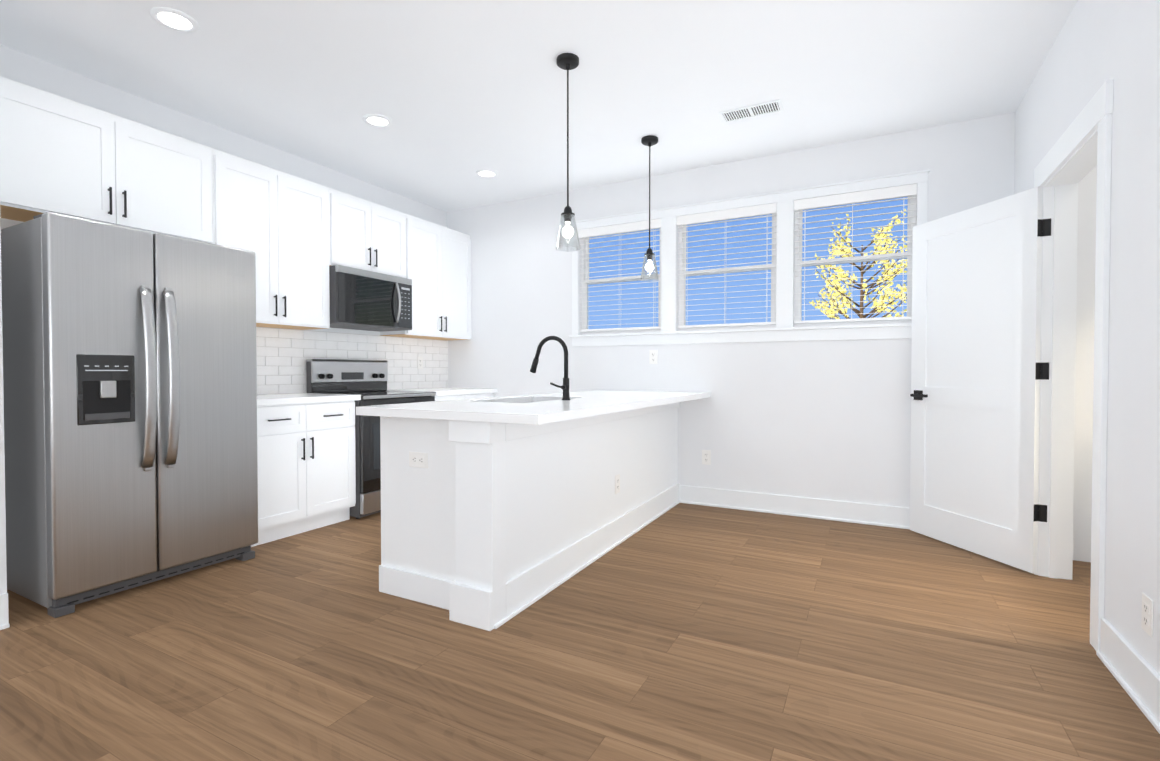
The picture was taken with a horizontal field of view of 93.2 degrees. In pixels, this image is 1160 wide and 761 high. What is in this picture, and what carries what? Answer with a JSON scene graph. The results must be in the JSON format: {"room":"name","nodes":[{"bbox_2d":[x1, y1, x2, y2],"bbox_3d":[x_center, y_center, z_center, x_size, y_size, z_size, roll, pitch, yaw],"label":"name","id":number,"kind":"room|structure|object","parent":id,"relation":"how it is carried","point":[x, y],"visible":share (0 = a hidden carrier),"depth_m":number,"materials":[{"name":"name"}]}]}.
{"room":"kitchen","nodes":[
{"label":"kitchen","id":0,"kind":"room"},
{"bbox_2d":[0,223,6,593],"bbox_3d":[-3.788,-0.292,0.609,0.770,2.740,4.280,1,1,28],"label":"wall","id":1,"kind":"structure","parent":0,"point":[3,578],"depth_m":2.32,"materials":[{"name":"paint"}]},
{"bbox_2d":[0,593,9,629],"bbox_3d":[-3.435,1.008,0.445,0.027,0.145,4.279,1,1,28],"label":"baseboard","id":2,"kind":"structure","parent":1,"relation":"attached to","point":[4,610],"depth_m":2.32,"materials":[{"name":"paint"}]},
{"bbox_2d":[0,45,447,394],"bbox_3d":[-2.253,-0.352,4.198,0.120,2.740,3.500,1,1,28],"label":"wall","id":3,"kind":"structure","parent":0,"point":[23,68],"depth_m":3.54,"materials":[{"name":"paint"}]},
{"bbox_2d":[0,76,219,244],"bbox_3d":[-2.623,-1.127,3.003,0.328,0.593,0.993,1,1,28],"label":"upper cabinet","id":4,"kind":"object","parent":3,"relation":"attached to","point":[60,155],"depth_m":2.87,"materials":[{"name":"paint"}]},
{"bbox_2d":[216,149,339,329],"bbox_3d":[-2.198,-0.913,3.809,0.328,1.048,0.960,1,1,28],"label":"upper cabinet","id":5,"kind":"object","parent":3,"relation":"attached to","point":[298,236],"depth_m":3.76,"materials":[{"name":"paint"}]},
{"bbox_2d":[256,327,447,394],"bbox_3d":[-1.953,-0.154,4.629,0.009,0.489,2.461,1,1,28],"label":"tile backsplash","id":6,"kind":"structure","parent":3,"relation":"attached to","point":[282,355],"depth_m":4.54,"materials":[{"name":"white tile"}]},
{"bbox_2d":[340,192,407,278],"bbox_3d":[-1.828,-1.162,4.503,0.328,0.573,0.758,1,1,28],"label":"upper cabinet","id":7,"kind":"object","parent":3,"relation":"attached to","point":[373,236],"depth_m":4.44,"materials":[{"name":"paint"}]},
{"bbox_2d":[329,265,411,331],"bbox_3d":[-1.772,-0.649,4.481,0.451,0.435,0.744,1,1,28],"label":"microwave","id":8,"kind":"object","parent":7,"relation":"attached to","point":[361,299],"visible":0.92,"depth_m":4.34,"materials":[{"name":"grey"}]},
{"bbox_2d":[417,357,422,368],"bbox_3d":[-1.560,-0.171,5.350,0.006,0.118,0.072,1,1,28],"label":"electrical outlet plate","id":9,"kind":"object","parent":3,"relation":"attached to","point":[419,359],"depth_m":5.35,"materials":[{"name":"white plastic"}]},
{"bbox_2d":[380,215,471,339],"bbox_3d":[-1.460,-0.936,5.202,0.328,1.048,0.954,1,1,28],"label":"upper cabinet","id":10,"kind":"object","parent":3,"relation":"attached to","point":[439,257],"depth_m":5.12,"materials":[{"name":"paint"}]},
{"bbox_2d":[0,0,1076,211],"bbox_3d":[-0.307,-1.705,0.778,7.100,0.080,8.280,1,1,28],"label":"ceiling","id":11,"kind":"structure","parent":0,"point":[459,93],"depth_m":3.04,"materials":[{"name":"paint"}]},
{"bbox_2d":[150,7,198,32],"bbox_3d":[-1.902,-1.690,2.575,0.183,0.009,0.183,0,1,22],"label":"recessed light","id":12,"kind":"object","parent":11,"relation":"in","point":[174,19],"depth_m":2.57,"materials":[{"name":"paint"}]},
{"bbox_2d":[363,114,391,126],"bbox_3d":[-1.332,-1.707,3.608,0.183,0.009,0.183,0,1,22],"label":"recessed light","id":13,"kind":"object","parent":11,"relation":"in","point":[376,120],"depth_m":3.60,"materials":[{"name":"paint"}]},
{"bbox_2d":[476,169,497,177],"bbox_3d":[-0.776,-1.723,4.570,0.183,0.009,0.183,0,1,-11],"label":"recessed light","id":14,"kind":"object","parent":11,"relation":"in","point":[487,173],"depth_m":4.57,"materials":[{"name":"paint"}]},
{"bbox_2d":[556,53,579,251],"bbox_3d":[-0.065,-1.200,2.910,0.132,1.000,0.132,1,1,28],"label":"pendant lamp","id":15,"kind":"object","parent":11,"relation":"hanging from","point":[567,61],"visible":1,"depth_m":2.90,"materials":[{"name":"black metal"}]},
{"bbox_2d":[640,135,658,281],"bbox_3d":[0.496,-1.217,3.904,0.132,1.000,0.132,1,1,28],"label":"pendant lamp","id":16,"kind":"object","parent":11,"relation":"hanging from","point":[650,141],"visible":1,"depth_m":3.89,"materials":[{"name":"black metal"}]},
{"bbox_2d":[719,99,782,122],"bbox_3d":[1.085,-1.705,3.481,0.370,0.008,0.160,1,1,28],"label":"ceiling vent","id":17,"kind":"object","parent":11,"relation":"in","point":[756,110],"visible":1,"depth_m":3.47,"materials":[{"name":"metal"}]},
{"bbox_2d":[0,503,1159,760],"bbox_3d":[-0.307,1.104,0.825,7.100,0.060,8.280,1,1,28],"label":"floor","id":18,"kind":"structure","parent":0,"point":[682,631],"depth_m":2.05,"materials":[{"name":"brown wood"}]},
{"bbox_2d":[1,212,257,617],"bbox_3d":[-2.368,0.147,2.932,0.791,1.784,0.910,1,1,28],"label":"refrigerator","id":19,"kind":"object","parent":18,"relation":"on","point":[130,395],"visible":1,"depth_m":2.62,"materials":[{"name":"grey metal"}]},
{"bbox_2d":[251,401,355,546],"bbox_3d":[-2.064,0.586,3.768,0.625,0.879,0.804,1,1,28],"label":"base cabinet","id":20,"kind":"object","parent":18,"relation":"on","point":[306,461],"visible":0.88,"depth_m":3.63,"materials":[{"name":"paint"}]},
{"bbox_2d":[306,359,435,518],"bbox_3d":[-1.647,0.422,4.433,0.682,1.185,0.748,1,1,28],"label":"range","id":21,"kind":"object","parent":18,"relation":"on","point":[366,380],"visible":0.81,"depth_m":4.23,"materials":[{"name":"grey metal"}]},
{"bbox_2d":[435,393,492,400],"bbox_3d":[-1.311,0.563,5.189,0.625,0.879,0.881,1,1,28],"label":"base cabinet","id":22,"kind":"object","parent":18,"relation":"on","point":[461,396],"visible":0.04,"depth_m":5.03,"materials":[{"name":"paint"}]},
{"bbox_2d":[257,388,497,405],"bbox_3d":[-1.672,0.114,4.483,0.642,0.040,2.458,1,1,28],"label":"countertop","id":23,"kind":"structure","parent":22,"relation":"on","point":[280,399],"depth_m":3.83,"materials":[{"name":"stone"}]},
{"bbox_2d":[379,402,679,630],"bbox_3d":[-0.097,0.589,3.592,0.753,0.879,2.572,1,1,28],"label":"kitchen island","id":24,"kind":"object","parent":18,"relation":"on","point":[488,526],"visible":0.77,"depth_m":2.63,"materials":[{"name":"paint"}]},
{"bbox_2d":[409,451,427,468],"bbox_3d":[-0.764,0.375,2.589,0.118,0.072,0.006,1,1,28],"label":"electrical outlet plate","id":25,"kind":"object","parent":24,"relation":"attached to","point":[418,459],"depth_m":2.59,"materials":[{"name":"white plastic"}]},
{"bbox_2d":[356,390,710,424],"bbox_3d":[-0.005,0.240,3.521,1.025,0.260,2.602,1,1,28],"label":"countertop","id":26,"kind":"structure","parent":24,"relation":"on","point":[537,409],"depth_m":2.64,"materials":[{"name":"stone"}]},
{"bbox_2d":[530,336,570,399],"bbox_3d":[-0.201,-0.074,3.198,0.275,0.377,0.144,1,1,28],"label":"faucet","id":27,"kind":"object","parent":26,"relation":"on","point":[564,387],"visible":1,"depth_m":3.18,"materials":[{"name":"black metal"}]},
{"bbox_2d":[615,474,619,493],"bbox_3d":[0.238,0.656,3.471,0.006,0.118,0.072,1,1,28],"label":"electrical outlet plate","id":28,"kind":"object","parent":24,"relation":"attached to","point":[617,477],"depth_m":3.46,"materials":[{"name":"white plastic"}]},
{"bbox_2d":[447,112,1014,507],"bbox_3d":[0.724,-0.359,4.668,4.940,2.740,0.120,1,1,28],"label":"wall","id":29,"kind":"structure","parent":0,"point":[828,419],"depth_m":4.29,"materials":[{"name":"paint"}]},
{"bbox_2d":[649,350,657,363],"bbox_3d":[0.623,-0.199,4.652,0.072,0.118,0.006,1,1,28],"label":"electrical outlet plate","id":30,"kind":"object","parent":29,"relation":"attached to","point":[653,354],"depth_m":4.65,"materials":[{"name":"white plastic"}]},
{"bbox_2d":[702,450,710,464],"bbox_3d":[1.025,0.624,4.453,0.072,0.118,0.006,1,1,28],"label":"electrical outlet plate","id":31,"kind":"object","parent":29,"relation":"attached to","point":[706,454],"depth_m":4.45,"materials":[{"name":"white plastic"}]},
{"bbox_2d":[569,169,929,346],"bbox_3d":[1.163,-0.867,4.399,2.780,1.133,0.160,1,1,28],"label":"window unit","id":32,"kind":"structure","parent":29,"relation":"in","point":[798,302],"depth_m":4.16,"materials":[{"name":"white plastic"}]},
{"bbox_2d":[578,219,660,331],"bbox_3d":[0.347,-0.901,4.813,0.786,0.918,0.063,1,1,28],"label":"window blind","id":33,"kind":"object","parent":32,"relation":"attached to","point":[619,228],"visible":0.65,"depth_m":4.80,"materials":[{"name":"white plastic"}]},
{"bbox_2d":[582,228,660,333],"bbox_3d":[0.378,-0.888,4.872,0.788,0.948,0.060,1,1,28],"label":"window unit","id":34,"kind":"structure","parent":32,"relation":"attached to","point":[585,303],"depth_m":4.97,"materials":[{"name":"white plastic"}]},
{"bbox_2d":[677,203,776,327],"bbox_3d":[1.160,-0.893,4.383,0.786,0.918,0.063,1,1,28],"label":"window blind","id":35,"kind":"object","parent":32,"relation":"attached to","point":[730,214],"visible":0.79,"depth_m":4.36,"materials":[{"name":"white plastic"}]},
{"bbox_2d":[679,213,776,330],"bbox_3d":[1.191,-0.881,4.441,0.788,0.948,0.060,1,1,28],"label":"window unit","id":36,"kind":"structure","parent":32,"relation":"attached to","point":[682,291],"depth_m":4.45,"materials":[{"name":"white plastic"}]},
{"bbox_2d":[794,184,916,323],"bbox_3d":[1.964,-0.886,3.957,0.786,0.918,0.063,1,1,28],"label":"window blind","id":37,"kind":"object","parent":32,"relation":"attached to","point":[867,195],"visible":0.85,"depth_m":3.94,"materials":[{"name":"white plastic"}]},
{"bbox_2d":[679,485,909,528],"bbox_3d":[1.788,0.949,4.042,2.209,0.145,0.027,1,1,28],"label":"baseboard","id":38,"kind":"structure","parent":29,"relation":"attached to","point":[843,511],"depth_m":4.11,"materials":[{"name":"paint"}]},
{"bbox_2d":[1073,166,1096,561],"bbox_3d":[3.534,-0.329,2.839,1.740,2.740,0.120,1,1,28],"label":"wall","id":39,"kind":"structure","parent":0,"point":[1085,328],"depth_m":3.11,"materials":[{"name":"paint"}]},
{"bbox_2d":[1014,0,1159,675],"bbox_3d":[1.003,-0.283,0.050,0.120,2.740,7.780,1,1,28],"label":"wall","id":40,"kind":"structure","parent":0,"point":[1097,44],"depth_m":1.94,"materials":[{"name":"paint"}]},
{"bbox_2d":[910,187,1044,572],"bbox_3d":[2.343,-0.003,3.303,0.151,2.048,0.834,0,1,-12],"label":"door","id":41,"kind":"structure","parent":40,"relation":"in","point":[976,364],"depth_m":3.22,"materials":[{"name":"paint"}]},
{"bbox_2d":[1034,79,1112,650],"bbox_3d":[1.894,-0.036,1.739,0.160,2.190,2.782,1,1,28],"label":"door frame","id":42,"kind":"structure","parent":40,"relation":"attached to","point":[1080,149],"depth_m":2.85,"materials":[{"name":"paint"}]},
{"bbox_2d":[1096,618,1159,733],"bbox_3d":[1.818,0.986,1.767,0.027,0.145,0.750,1,1,28],"label":"baseboard","id":43,"kind":"structure","parent":40,"relation":"attached to","point":[1132,671],"depth_m":1.84,"materials":[{"name":"paint"}]},
{"bbox_2d":[1141,593,1152,636],"bbox_3d":[1.837,0.759,1.777,0.006,0.118,0.072,1,1,28],"label":"electrical outlet plate","id":44,"kind":"object","parent":40,"relation":"attached to","point":[1147,603],"depth_m":1.77,"materials":[{"name":"white plastic"}]},
{"label":"outside","id":45,"kind":"structure","parent":0,"visible":0},
{"bbox_2d":[809,209,906,318],"bbox_3d":[6.008,1.677,11.687,2.130,10.435,0.942,1,1,28],"label":"tree","id":46,"kind":"object","parent":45,"point":[831,312],"depth_m":11.54,"materials":[{"name":"yellow plant"}]}
]}

